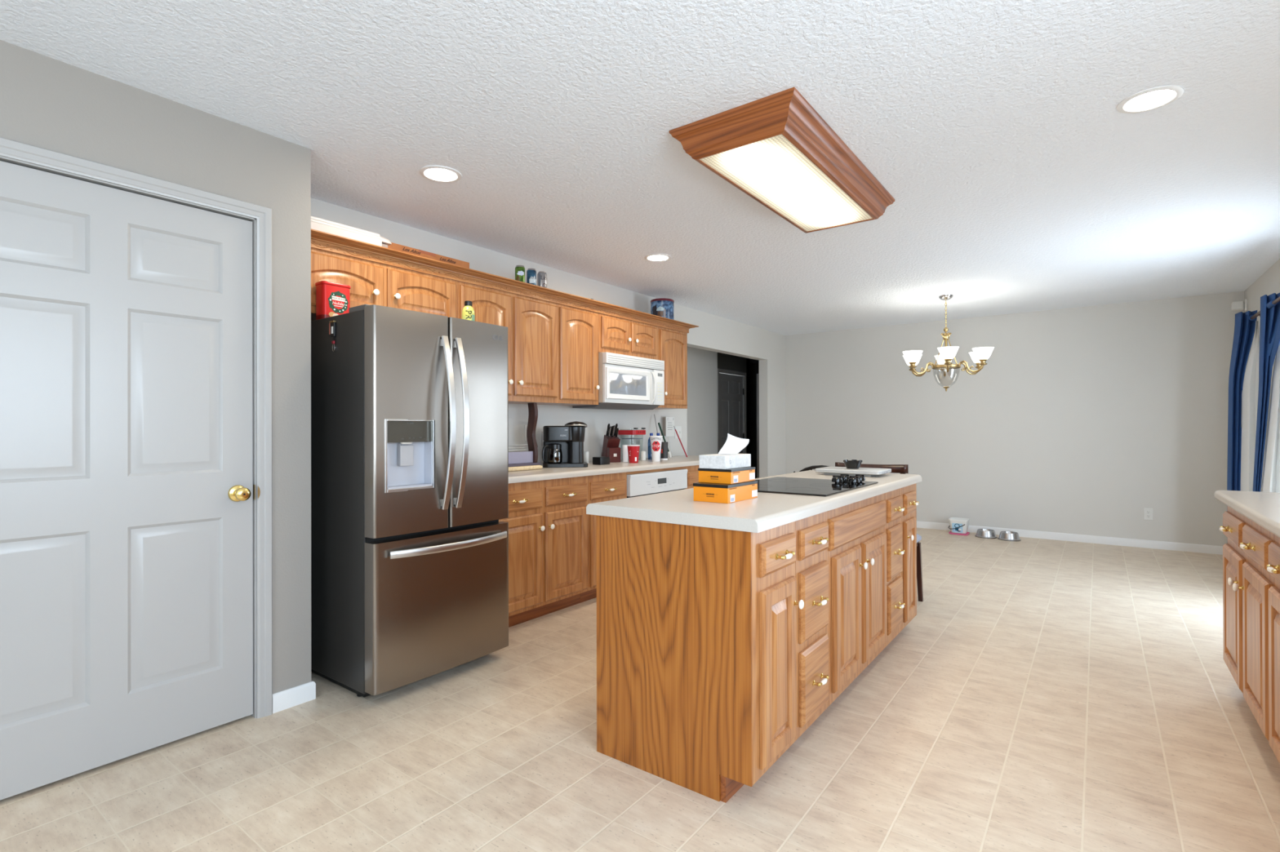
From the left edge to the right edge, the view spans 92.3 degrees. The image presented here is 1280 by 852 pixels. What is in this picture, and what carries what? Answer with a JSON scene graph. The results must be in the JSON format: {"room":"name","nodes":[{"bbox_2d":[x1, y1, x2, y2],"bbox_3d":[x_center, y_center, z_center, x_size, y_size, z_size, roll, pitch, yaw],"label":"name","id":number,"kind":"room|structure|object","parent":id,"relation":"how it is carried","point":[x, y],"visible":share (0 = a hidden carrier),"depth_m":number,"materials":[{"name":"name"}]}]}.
{"room":"kitchen","nodes":[
{"label":"kitchen","id":0,"kind":"room"},
{"bbox_2d":[0,40,311,693],"bbox_3d":[-2.866,-0.010,1.334,0.590,2.440,3.914,0,0,37],"label":"wall","id":1,"kind":"structure","parent":0,"point":[47,103],"depth_m":2.58,"materials":[{"name":"grey paint"}]},
{"bbox_2d":[0,160,253,799],"bbox_3d":[-1.867,0.173,2.171,0.104,2.042,0.918,0,0,37],"label":"door","id":2,"kind":"structure","parent":1,"relation":"in","point":[126,317],"depth_m":2.20,"materials":[{"name":"grey paint"}]},
{"bbox_2d":[0,137,272,718],"bbox_3d":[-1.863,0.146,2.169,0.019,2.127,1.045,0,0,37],"label":"trim","id":3,"kind":"structure","parent":1,"relation":"attached to","point":[10,148],"depth_m":2.55,"materials":[{"name":"grey paint"}]},
{"bbox_2d":[272,680,315,713],"bbox_3d":[-1.577,1.171,2.719,0.213,0.078,0.177,0,0,37],"label":"baseboard","id":4,"kind":"structure","parent":1,"relation":"attached to","point":[294,696],"depth_m":2.65,"materials":[{"name":"white paint"}]},
{"bbox_2d":[311,198,786,478],"bbox_3d":[-1.228,-0.007,4.126,0.120,2.440,10.550,0,0,37],"label":"wall","id":5,"kind":"structure","parent":0,"point":[714,333],"depth_m":5.44,"materials":[{"name":"white paint"}]},
{"bbox_2d":[311,248,457,320],"bbox_3d":[-1.486,-0.743,3.381,0.358,0.380,0.965,0,0,37],"label":"upper cabinet","id":6,"kind":"object","parent":5,"relation":"attached to","point":[371,282],"visible":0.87,"depth_m":3.29,"materials":[{"name":"brown wood"}]},
{"bbox_2d":[311,216,391,248],"bbox_3d":[-1.529,-0.984,3.137,0.095,0.088,0.553,0,0,37],"label":"window blind","id":7,"kind":"object","parent":6,"relation":"on","point":[317,224],"visible":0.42,"depth_m":3.13,"materials":[{"name":"grey"}]},
{"bbox_2d":[387,242,469,268],"bbox_3d":[-1.314,-0.989,3.693,0.116,0.100,0.616,0,0,37],"label":"cardboard box","id":8,"kind":"object","parent":6,"relation":"on","point":[394,246],"visible":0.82,"depth_m":3.66,"materials":[{"name":"brown cardboard"}]},
{"bbox_2d":[311,228,698,333],"bbox_3d":[-0.683,-0.904,4.435,0.389,0.067,3.616,0,0,37],"label":"crown molding","id":9,"kind":"structure","parent":6,"relation":"attached to","point":[322,241],"depth_m":3.74,"materials":[{"name":"brown wood"}]},
{"bbox_2d":[515,265,524,282],"bbox_3d":[-0.795,-1.000,4.072,0.067,0.121,0.067,0,0,37],"label":"drink can","id":10,"kind":"object","parent":9,"relation":"on","point":[519,269],"visible":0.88,"depth_m":4.04,"materials":[{"name":"green metal"}]},
{"bbox_2d":[516,271,524,275],"bbox_3d":[-0.787,-1.005,4.045,0.046,0.033,0.009,0,0,-18],"label":"print","id":11,"kind":"object","parent":10,"relation":"attached to","point":[518,273],"depth_m":4.04},
{"bbox_2d":[526,268,536,285],"bbox_3d":[-0.734,-1.000,4.155,0.067,0.121,0.067,0,0,37],"label":"drink can","id":12,"kind":"object","parent":9,"relation":"on","point":[531,273],"visible":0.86,"depth_m":4.13,"materials":[{"name":"blue metal"}]},
{"bbox_2d":[528,275,536,284],"bbox_3d":[-0.721,-0.985,4.130,0.048,0.052,0.010,0,0,-27],"label":"print","id":13,"kind":"object","parent":12,"relation":"attached to","point":[532,279],"depth_m":4.12,"materials":[{"name":"grey"}]},
{"bbox_2d":[537,271,546,288],"bbox_3d":[-0.674,-1.000,4.234,0.067,0.121,0.066,0,0,37],"label":"drink can","id":14,"kind":"object","parent":9,"relation":"on","point":[541,276],"visible":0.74,"depth_m":4.21,"materials":[{"name":"silver metal"}]},
{"bbox_2d":[457,280,558,404],"bbox_3d":[-0.942,-0.548,4.111,0.358,0.770,0.853,0,0,37],"label":"upper cabinet","id":15,"kind":"object","parent":5,"relation":"attached to","point":[531,323],"visible":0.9,"depth_m":4.10,"materials":[{"name":"brown wood"}]},
{"bbox_2d":[524,425,527,440],"bbox_3d":[-0.829,0.050,4.552,0.009,0.115,0.070,0,0,37],"label":"wall outlet","id":16,"kind":"object","parent":5,"relation":"attached to","point":[525,426],"visible":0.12,"depth_m":4.53,"materials":[{"name":"white plastic"}]},
{"bbox_2d":[537,303,599,405],"bbox_3d":[-0.555,-0.547,4.630,0.358,0.770,0.441,0,0,37],"label":"upper cabinet","id":17,"kind":"object","parent":5,"relation":"attached to","point":[578,328],"visible":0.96,"depth_m":4.52,"materials":[{"name":"brown wood"}]},
{"bbox_2d":[598,313,657,359],"bbox_3d":[-0.185,-0.750,5.127,0.358,0.363,0.795,0,0,37],"label":"upper cabinet","id":18,"kind":"object","parent":5,"relation":"attached to","point":[618,335],"visible":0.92,"depth_m":4.99,"materials":[{"name":"brown wood"}]},
{"bbox_2d":[572,352,664,410],"bbox_3d":[-0.163,-0.355,5.110,0.413,0.423,0.788,0,0,37],"label":"microwave","id":19,"kind":"object","parent":18,"relation":"attached to","point":[625,382],"visible":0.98,"depth_m":4.95,"materials":[{"name":"beige"}]},
{"bbox_2d":[661,416,674,436],"bbox_3d":[0.272,0.006,5.991,0.055,0.195,0.157,0,0,37],"label":"intercom","id":20,"kind":"object","parent":5,"relation":"attached to","point":[668,423],"visible":0.91,"depth_m":5.95,"materials":[{"name":"white plastic"}]},
{"bbox_2d":[654,326,687,409],"bbox_3d":[0.196,-0.547,5.637,0.358,0.770,0.477,0,0,37],"label":"upper cabinet","id":21,"kind":"object","parent":5,"relation":"attached to","point":[672,344],"visible":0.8,"depth_m":5.55,"materials":[{"name":"brown wood"}]},
{"bbox_2d":[650,298,674,319],"bbox_3d":[0.203,-1.040,5.601,0.215,0.205,0.215,0,0,37],"label":"tin","id":22,"kind":"object","parent":21,"relation":"on","point":[664,308],"visible":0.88,"depth_m":5.51,"materials":[{"name":"blue metal"}]},
{"bbox_2d":[653,305,657,315],"bbox_3d":[0.134,-1.020,5.523,0.055,0.135,0.004,0,0,42],"label":"print","id":23,"kind":"object","parent":22,"relation":"attached to","point":[655,307],"depth_m":5.52,"materials":[{"name":"black"}]},
{"bbox_2d":[656,306,664,311],"bbox_3d":[0.184,-1.053,5.500,0.076,0.040,0.007,0,0,11],"label":"print","id":24,"kind":"object","parent":22,"relation":"on","point":[658,308],"depth_m":5.50,"materials":[{"name":"white"}]},
{"bbox_2d":[657,311,663,315],"bbox_3d":[0.183,-1.006,5.498,0.057,0.045,0.004,0,0,11],"label":"print","id":25,"kind":"object","parent":22,"relation":"attached to","point":[659,313],"depth_m":5.50,"materials":[{"name":"brown"}]},
{"bbox_2d":[674,426,681,438],"bbox_3d":[0.386,0.063,6.179,0.014,0.122,0.120,0,0,37],"label":"switch plate","id":26,"kind":"object","parent":5,"relation":"attached to","point":[678,428],"visible":0.84,"depth_m":6.19,"materials":[{"name":"white plastic"}]},
{"bbox_2d":[0,0,1279,364],"bbox_3d":[0.542,-1.260,4.835,7.500,0.060,14.000,0,0,37],"label":"ceiling","id":27,"kind":"structure","parent":0,"point":[1015,175],"depth_m":2.46,"materials":[{"name":"white paint"}]},
{"bbox_2d":[419,165,462,182],"bbox_3d":[-0.972,-1.227,2.997,0.196,0.006,0.196,0,0,37],"label":"recessed light","id":28,"kind":"object","parent":27,"relation":"in","point":[434,173],"visible":1,"depth_m":2.99,"materials":[{"name":"white plastic"}]},
{"bbox_2d":[644,253,671,262],"bbox_3d":[0.130,-1.226,4.479,0.196,0.006,0.196,0,0,37],"label":"recessed light","id":29,"kind":"object","parent":27,"relation":"in","point":[653,257],"visible":1,"depth_m":4.47,"materials":[{"name":"white plastic"}]},
{"bbox_2d":[669,87,894,233],"bbox_3d":[0.756,-1.177,2.957,0.550,0.114,1.385,0,0,37],"label":"ceiling light","id":30,"kind":"object","parent":27,"relation":"attached to","point":[776,148],"visible":1,"depth_m":2.65,"materials":[{"name":"brown wood"}]},
{"bbox_2d":[699,134,872,231],"bbox_3d":[0.756,-1.127,2.957,0.389,0.004,1.224,0,0,37],"label":"diffuser","id":31,"kind":"object","parent":30,"relation":"attached to","point":[780,172],"depth_m":2.82,"materials":[{"name":"beige plastic"}]},
{"bbox_2d":[902,294,994,391],"bbox_3d":[2.895,-0.779,5.810,0.817,0.908,0.829,0,0,37],"label":"chandelier","id":32,"kind":"object","parent":27,"relation":"hanging from","point":[979,356],"visible":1,"depth_m":5.74,"materials":[{"name":"gold metal"}]},
{"bbox_2d":[1116,85,1183,113],"bbox_3d":[1.933,-1.236,2.332,0.196,0.006,0.196,0,0,37],"label":"recessed light","id":33,"kind":"object","parent":27,"relation":"in","point":[1154,98],"visible":1,"depth_m":2.32,"materials":[{"name":"white plastic"}]},
{"bbox_2d":[0,527,1279,851],"bbox_3d":[0.548,1.240,4.829,7.500,0.060,14.000,0,0,37],"label":"floor","id":34,"kind":"structure","parent":0,"point":[1039,695],"depth_m":2.24,"materials":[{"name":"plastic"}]},
{"bbox_2d":[311,304,508,697],"bbox_3d":[-1.196,0.340,3.127,0.902,1.742,0.752,0,0,37],"label":"refrigerator","id":35,"kind":"object","parent":34,"relation":"on","point":[410,409],"visible":0.97,"depth_m":2.83,"materials":[{"name":"grey metal"}]},
{"bbox_2d":[328,320,336,351],"bbox_3d":[-1.407,-0.410,2.812,0.045,0.141,0.013,0,0,37],"label":"keychain","id":36,"kind":"object","parent":35,"relation":"attached to","point":[332,325],"visible":1,"depth_m":2.80,"materials":[{"name":"black plastic"}]},
{"bbox_2d":[315,280,351,319],"bbox_3d":[-1.509,-0.601,3.022,0.091,0.191,0.145,0,0,37],"label":"tin","id":37,"kind":"object","parent":35,"relation":"on","point":[332,299],"visible":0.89,"depth_m":2.98,"materials":[{"name":"red metal"}]},
{"bbox_2d":[328,311,337,316],"bbox_3d":[-1.469,-0.535,3.003,0.001,0.034,0.103,0,0,37],"label":"print","id":38,"kind":"object","parent":37,"relation":"attached to","point":[331,313],"depth_m":2.98,"materials":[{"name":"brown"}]},
{"bbox_2d":[462,301,475,321],"bbox_3d":[-0.939,-0.595,3.362,0.070,0.177,0.070,0,0,37],"label":"drink bottle","id":39,"kind":"object","parent":35,"relation":"on","point":[468,312],"visible":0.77,"depth_m":3.34,"materials":[{"name":"yellow plastic"}]},
{"bbox_2d":[471,314,475,321],"bbox_3d":[-0.907,-0.566,3.349,0.002,0.080,0.025,0,0,21],"label":"print","id":40,"kind":"object","parent":39,"relation":"attached to","point":[473,315],"depth_m":3.35,"materials":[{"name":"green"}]},
{"bbox_2d":[498,475,587,627],"bbox_3d":[-0.859,0.773,3.957,0.667,0.876,0.939,0,0,37],"label":"base cabinet","id":41,"kind":"object","parent":34,"relation":"on","point":[547,520],"visible":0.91,"depth_m":3.84,"materials":[{"name":"brown wood"}]},
{"bbox_2d":[508,455,698,483],"bbox_3d":[-0.210,0.316,4.847,0.647,0.038,3.158,0,0,37],"label":"countertop","id":42,"kind":"structure","parent":41,"relation":"on","point":[544,473],"depth_m":4.33,"materials":[{"name":"beige laminate"}]},
{"bbox_2d":[508,465,542,471],"bbox_3d":[-0.889,0.282,4.145,0.278,0.030,0.386,0,0,37],"label":"mat","id":43,"kind":"object","parent":42,"relation":"on","point":[530,467],"visible":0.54,"depth_m":4.08,"materials":[{"name":"beige fabric"}]},
{"bbox_2d":[508,403,540,466],"bbox_3d":[-0.860,0.054,4.126,0.170,0.426,0.360,0,0,37],"label":"rack","id":44,"kind":"object","parent":43,"relation":"on","point":[516,459],"visible":0.4,"depth_m":4.20,"materials":[{"name":"brown wood"}]},
{"bbox_2d":[508,462,540,466],"bbox_3d":[-0.859,0.259,4.126,0.170,0.016,0.360,0,0,37],"label":"tray","id":45,"kind":"object","parent":44,"relation":"on","point":[510,464],"depth_m":4.09,"materials":[{"name":"wood"}]},
{"bbox_2d":[542,421,587,467],"bbox_3d":[-0.551,0.132,4.497,0.330,0.331,0.215,0,0,-9],"label":"coffee maker","id":46,"kind":"object","parent":42,"relation":"on","point":[563,446],"visible":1,"depth_m":4.42,"materials":[{"name":"black plastic"}]},
{"bbox_2d":[583,451,589,462],"bbox_3d":[-0.432,0.251,4.942,0.043,0.095,0.043,0,0,37],"label":"canister","id":47,"kind":"object","parent":42,"relation":"on","point":[586,454],"visible":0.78,"depth_m":4.92,"materials":[{"name":"white plastic"}]},
{"bbox_2d":[592,456,609,465],"bbox_3d":[-0.299,0.268,4.747,0.085,0.059,0.115,0,0,37],"label":"speaker","id":48,"kind":"object","parent":42,"relation":"on","point":[600,460],"visible":1,"depth_m":4.71},
{"bbox_2d":[601,435,621,462],"bbox_3d":[-0.242,0.186,5.120,0.104,0.224,0.218,0,0,-21],"label":"knife block","id":49,"kind":"object","parent":42,"relation":"on","point":[611,448],"visible":0.78,"depth_m":5.04,"materials":[{"name":"brown wood"}]},
{"bbox_2d":[605,423,609,435],"bbox_3d":[-0.264,0.030,5.077,0.022,0.101,0.063,0,0,-21],"label":"kitchen knife","id":50,"kind":"object","parent":49,"relation":"on","point":[608,425],"visible":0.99,"depth_m":5.07,"materials":[{"name":"black plastic"}]},
{"bbox_2d":[608,426,611,437],"bbox_3d":[-0.249,0.048,5.042,0.020,0.090,0.059,0,0,-21],"label":"kitchen knife","id":51,"kind":"object","parent":49,"relation":"on","point":[610,428],"visible":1,"depth_m":5.04,"materials":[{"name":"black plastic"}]},
{"bbox_2d":[611,425,615,437],"bbox_3d":[-0.221,0.044,5.053,0.022,0.098,0.063,0,0,-21],"label":"kitchen knife","id":52,"kind":"object","parent":49,"relation":"on","point":[613,427],"visible":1,"depth_m":5.04,"materials":[{"name":"black plastic"}]},
{"bbox_2d":[613,423,617,435],"bbox_3d":[-0.201,0.030,5.102,0.022,0.101,0.063,0,0,-21],"label":"kitchen knife","id":53,"kind":"object","parent":49,"relation":"on","point":[616,424],"visible":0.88,"depth_m":5.09,"materials":[{"name":"black plastic"}]},
{"bbox_2d":[622,444,627,462],"bbox_3d":[-0.122,0.227,5.073,0.051,0.141,0.051,0,0,37],"label":"bottle","id":54,"kind":"object","parent":42,"relation":"on","point":[624,448],"visible":0.87,"depth_m":5.05,"materials":[{"name":"white plastic"}]},
{"bbox_2d":[617,427,645,439],"bbox_3d":[-0.069,0.157,5.377,0.193,0.282,0.190,0,0,37],"label":"storage container","id":55,"kind":"object","parent":42,"relation":"on","point":[620,432],"visible":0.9,"depth_m":5.30,"materials":[{"name":"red plastic"}]},
{"bbox_2d":[626,444,639,463],"bbox_3d":[-0.051,0.225,4.942,0.105,0.143,0.105,0,0,37],"label":"paper cup","id":56,"kind":"object","parent":42,"relation":"on","point":[633,450],"visible":1,"depth_m":4.91,"materials":[{"name":"red paper"}]},
{"bbox_2d":[640,451,645,460],"bbox_3d":[0.029,0.258,5.309,0.044,0.080,0.044,0,0,37],"label":"jar","id":57,"kind":"object","parent":42,"relation":"on","point":[642,453],"visible":0.98,"depth_m":5.29,"materials":[{"name":"white plastic"}]},
{"bbox_2d":[648,433,653,459],"bbox_3d":[0.102,0.181,5.474,0.065,0.234,0.065,0,0,37],"label":"water bottle","id":58,"kind":"object","parent":42,"relation":"on","point":[650,455],"visible":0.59,"depth_m":5.45,"materials":[{"name":"blue plastic"}]},
{"bbox_2d":[649,435,662,461],"bbox_3d":[0.136,0.190,5.177,0.110,0.214,0.110,0,0,37],"label":"drink cup","id":59,"kind":"object","parent":42,"relation":"on","point":[655,441],"visible":1,"depth_m":5.14,"materials":[{"name":"white paper"}]},
{"bbox_2d":[660,441,667,460],"bbox_3d":[0.212,0.218,5.379,0.069,0.158,0.069,0,0,37],"label":"cup","id":60,"kind":"object","parent":42,"relation":"on","point":[664,452],"visible":0.89,"depth_m":5.35,"materials":[{"name":"grey"}]},
{"bbox_2d":[657,422,671,457],"bbox_3d":[0.221,0.130,5.529,0.028,0.322,0.190,0,0,42],"label":"brush","id":61,"kind":"object","parent":42,"relation":"on","point":[659,424],"visible":0.93,"depth_m":5.51,"materials":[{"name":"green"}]},
{"bbox_2d":[673,426,687,457],"bbox_3d":[0.381,0.146,5.772,0.133,0.297,0.012,0,0,8],"label":"stick","id":62,"kind":"object","parent":42,"relation":"on","point":[673,426],"visible":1,"depth_m":5.77,"materials":[{"name":"red"}]},
{"bbox_2d":[580,466,686,603],"bbox_3d":[-0.207,0.774,4.832,0.667,0.876,1.241,0,0,37],"label":"base cabinet","id":63,"kind":"object","parent":34,"relation":"on","point":[611,486],"visible":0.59,"depth_m":4.24,"materials":[{"name":"brown wood"}]},
{"bbox_2d":[626,468,687,497],"bbox_3d":[-0.082,0.786,5.006,0.621,0.853,0.792,0,0,37],"label":"dishwasher","id":64,"kind":"object","parent":34,"relation":"on","point":[660,482],"visible":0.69,"depth_m":4.77,"materials":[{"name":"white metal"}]},
{"bbox_2d":[684,465,699,488],"bbox_3d":[0.451,0.775,5.714,0.667,0.876,0.957,0,0,37],"label":"base cabinet","id":65,"kind":"object","parent":34,"relation":"on","point":[692,471],"visible":0.02,"depth_m":5.22,"materials":[{"name":"brown wood"}]},
{"bbox_2d":[596,515,804,802],"bbox_3d":[0.217,0.766,2.213,0.684,0.877,0.346,0,0,37],"label":"base cabinet","id":66,"kind":"object","parent":34,"relation":"on","point":[696,626],"visible":0.98,"depth_m":2.05,"materials":[{"name":"brown wood"}]},
{"bbox_2d":[793,465,830,472],"bbox_3d":[1.463,0.749,4.696,0.442,0.920,0.460,0,0,37],"label":"metal chair","id":67,"kind":"object","parent":34,"relation":"on","point":[811,468],"visible":0.09,"depth_m":4.57,"materials":[{"name":"black metal"}]},
{"bbox_2d":[795,511,829,740],"bbox_3d":[0.420,0.767,2.483,0.681,0.876,0.329,0,0,37],"label":"base cabinet","id":68,"kind":"object","parent":34,"relation":"on","point":[811,533],"visible":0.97,"depth_m":2.26,"materials":[{"name":"brown wood"}]},
{"bbox_2d":[827,493,887,706],"bbox_3d":[0.760,0.767,2.942,0.678,0.876,0.809,0,0,37],"label":"base cabinet","id":69,"kind":"object","parent":34,"relation":"on","point":[857,547],"visible":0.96,"depth_m":2.69,"materials":[{"name":"brown wood"}]},
{"bbox_2d":[586,470,921,533],"bbox_3d":[0.732,0.308,2.963,0.700,0.040,2.183,0,0,37],"label":"countertop","id":70,"kind":"structure","parent":69,"relation":"on","point":[767,511],"depth_m":2.24,"materials":[{"name":"beige laminate"}]},
{"bbox_2d":[693,480,757,503],"bbox_3d":[0.340,0.254,2.419,0.152,0.068,0.251,0,0,37],"label":"carton","id":71,"kind":"object","parent":70,"relation":"on","point":[703,491],"visible":0.93,"depth_m":2.33,"materials":[{"name":"orange cardboard"}]},
{"bbox_2d":[697,466,755,484],"bbox_3d":[0.346,0.192,2.436,0.146,0.054,0.204,0,0,37],"label":"carton","id":72,"kind":"object","parent":71,"relation":"on","point":[731,476],"visible":0.93,"depth_m":2.36,"materials":[{"name":"orange cardboard"}]},
{"bbox_2d":[698,433,751,469],"bbox_3d":[0.348,0.097,2.445,0.134,0.136,0.215,0,0,37],"label":"tissue box","id":73,"kind":"object","parent":72,"relation":"on","point":[728,457],"visible":1,"depth_m":2.41,"materials":[{"name":"grey"}]},
{"bbox_2d":[755,474,878,496],"bbox_3d":[0.758,0.267,2.955,0.546,0.043,0.740,0,0,37],"label":"cooktop","id":74,"kind":"object","parent":70,"relation":"in","point":[842,483],"visible":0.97,"depth_m":2.92,"materials":[{"name":"black glass"}]},
{"bbox_2d":[823,472,876,476],"bbox_3d":[1.254,0.282,3.631,0.270,0.012,0.198,0,0,37],"label":"laptop stand","id":75,"kind":"object","parent":70,"relation":"on","point":[824,473],"visible":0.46,"depth_m":3.57,"materials":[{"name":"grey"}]},
{"bbox_2d":[815,466,891,475],"bbox_3d":[1.262,0.264,3.637,0.376,0.024,0.250,0,0,37],"label":"laptop","id":76,"kind":"object","parent":75,"relation":"on","point":[865,471],"visible":0.99,"depth_m":3.55,"materials":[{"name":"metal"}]},
{"bbox_2d":[843,459,862,469],"bbox_3d":[1.258,0.227,3.633,0.106,0.050,0.106,0,0,37],"label":"bowl","id":77,"kind":"object","parent":76,"relation":"on","point":[853,464],"visible":1,"depth_m":3.60,"materials":[{"name":"black metal"}]},
{"bbox_2d":[835,462,923,601],"bbox_3d":[1.643,0.726,4.209,0.466,0.960,0.466,0,0,37],"label":"dining chair","id":78,"kind":"object","parent":34,"relation":"on","point":[897,468],"visible":0.26,"depth_m":4.17,"materials":[{"name":"brown wood"}]},
{"bbox_2d":[884,488,905,647],"bbox_3d":[1.101,0.767,3.397,0.681,0.876,0.327,0,0,37],"label":"base cabinet","id":79,"kind":"object","parent":34,"relation":"on","point":[893,499],"visible":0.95,"depth_m":3.18,"materials":[{"name":"brown wood"}]},
{"bbox_2d":[901,483,919,630],"bbox_3d":[1.303,0.767,3.668,0.681,0.876,0.347,0,0,37],"label":"base cabinet","id":80,"kind":"object","parent":34,"relation":"on","point":[908,519],"visible":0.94,"depth_m":3.44,"materials":[{"name":"brown wood"}]},
{"bbox_2d":[948,530,969,535],"bbox_3d":[3.578,1.200,6.886,0.194,0.015,0.175,0,0,37],"label":"tray","id":81,"kind":"object","parent":34,"relation":"on","point":[949,532],"visible":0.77,"depth_m":6.84,"materials":[{"name":"pink plastic"}]},
{"bbox_2d":[947,517,969,533],"bbox_3d":[3.569,1.116,6.879,0.199,0.152,0.198,0,0,37],"label":"bucket","id":82,"kind":"object","parent":81,"relation":"on","point":[957,525],"visible":1,"depth_m":6.83,"materials":[{"name":"white plastic"}]},
{"bbox_2d":[974,528,997,538],"bbox_3d":[3.767,1.169,6.689,0.212,0.077,0.212,0,0,37],"label":"pet bowl","id":83,"kind":"object","parent":34,"relation":"on","point":[981,533],"visible":1,"depth_m":6.62,"materials":[{"name":"silver metal"}]},
{"bbox_2d":[997,531,1021,541],"bbox_3d":[3.926,1.168,6.533,0.212,0.077,0.212,0,0,37],"label":"pet bowl","id":84,"kind":"object","parent":34,"relation":"on","point":[1003,535],"visible":1,"depth_m":6.47,"materials":[{"name":"silver metal"}]},
{"bbox_2d":[1219,505,1274,742],"bbox_3d":[2.634,0.767,2.272,0.663,0.864,0.931,0,0,37],"label":"base cabinet","id":85,"kind":"object","parent":34,"relation":"on","point":[1246,580],"visible":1,"depth_m":2.35,"materials":[{"name":"brown wood"}]},
{"bbox_2d":[1266,534,1279,763],"bbox_3d":[2.075,0.766,1.521,0.663,0.864,0.939,0,0,37],"label":"base cabinet","id":86,"kind":"object","parent":34,"relation":"on","point":[1273,566],"visible":0.98,"depth_m":2.00,"materials":[{"name":"brown wood"}]},
{"bbox_2d":[1214,490,1279,537],"bbox_3d":[2.353,0.314,1.891,0.656,0.040,1.925,0,0,37],"label":"countertop","id":87,"kind":"structure","parent":86,"relation":"on","point":[1263,508],"depth_m":2.32,"materials":[{"name":"beige laminate"}]},
{"bbox_2d":[687,346,717,455],"bbox_3d":[0.370,-0.004,7.132,0.910,2.440,3.320,0,0,37],"label":"wall","id":88,"kind":"structure","parent":0,"point":[702,364],"depth_m":8.33,"materials":[{"name":"white paint"}]},
{"bbox_2d":[717,352,759,478],"bbox_3d":[1.752,0.001,10.217,2.800,2.440,3.520,0,0,37],"label":"wall","id":89,"kind":"structure","parent":0,"point":[726,362],"depth_m":10.17,"materials":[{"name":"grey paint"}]},
{"bbox_2d":[719,373,744,453],"bbox_3d":[1.429,0.198,9.689,0.052,2.015,0.826,0,0,37],"label":"door","id":90,"kind":"structure","parent":89,"relation":"in","point":[731,386],"depth_m":9.67,"materials":[{"name":"grey paint"}]},
{"bbox_2d":[717,368,746,453],"bbox_3d":[1.454,0.173,9.666,0.019,2.093,0.944,0,0,37],"label":"trim","id":91,"kind":"structure","parent":89,"relation":"attached to","point":[721,371],"depth_m":9.83,"materials":[{"name":"grey paint"}]},
{"bbox_2d":[756,373,759,478],"bbox_3d":[2.183,0.193,9.467,0.760,2.020,0.099,0,0,17],"label":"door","id":92,"kind":"structure","parent":89,"relation":"in","point":[757,375],"depth_m":9.59,"materials":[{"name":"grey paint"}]},
{"bbox_2d":[785,291,1244,546],"bbox_3d":[3.794,-0.012,7.037,4.695,2.440,0.120,0,0,37],"label":"wall","id":93,"kind":"structure","parent":0,"point":[1080,420],"depth_m":6.56,"materials":[{"name":"white paint"}]},
{"bbox_2d":[916,520,1222,555],"bbox_3d":[3.765,1.169,6.975,4.475,0.078,0.013,0,0,37],"label":"baseboard","id":94,"kind":"structure","parent":93,"relation":"attached to","point":[1212,549],"depth_m":6.28,"materials":[{"name":"white paint"}]},
{"bbox_2d":[1143,507,1153,519],"bbox_3d":[5.008,0.868,6.051,0.070,0.115,0.009,0,0,37],"label":"wall outlet","id":95,"kind":"object","parent":93,"relation":"attached to","point":[1148,513],"visible":1,"depth_m":6.05,"materials":[{"name":"white plastic"}]},
{"bbox_2d":[1244,258,1279,454],"bbox_3d":[2.449,-0.023,1.387,0.100,2.440,10.550,0,0,37],"label":"wall","id":96,"kind":"structure","parent":0,"point":[1268,283],"depth_m":4.98,"materials":[{"name":"white paint"}]},
{"bbox_2d":[1231,298,1247,311],"bbox_3d":[5.447,-1.092,5.585,0.100,0.105,0.065,0,0,37],"label":"sensor","id":97,"kind":"object","parent":96,"relation":"attached to","point":[1237,305],"visible":1,"depth_m":5.56,"materials":[{"name":"white plastic"}]},
{"bbox_2d":[1250,296,1279,319],"bbox_3d":[4.112,-0.843,3.811,0.124,0.073,3.025,0,0,37],"label":"curtain rod","id":98,"kind":"object","parent":96,"relation":"attached to","point":[1277,300],"visible":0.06,"depth_m":4.61,"materials":[{"name":"brown"}]},
{"bbox_2d":[1226,310,1264,543],"bbox_3d":[4.846,0.123,4.919,0.150,2.075,0.224,0,0,19],"label":"curtain","id":99,"kind":"object","parent":98,"relation":"hanging from","point":[1243,386],"visible":0.56,"depth_m":4.93,"materials":[{"name":"blue fabric"}]},
{"bbox_2d":[1253,293,1279,493],"bbox_3d":[4.399,0.112,4.188,0.134,2.095,0.571,0,0,24],"label":"curtain","id":100,"kind":"object","parent":98,"relation":"hanging from","point":[1269,328],"visible":0.58,"depth_m":4.36,"materials":[{"name":"blue fabric"}]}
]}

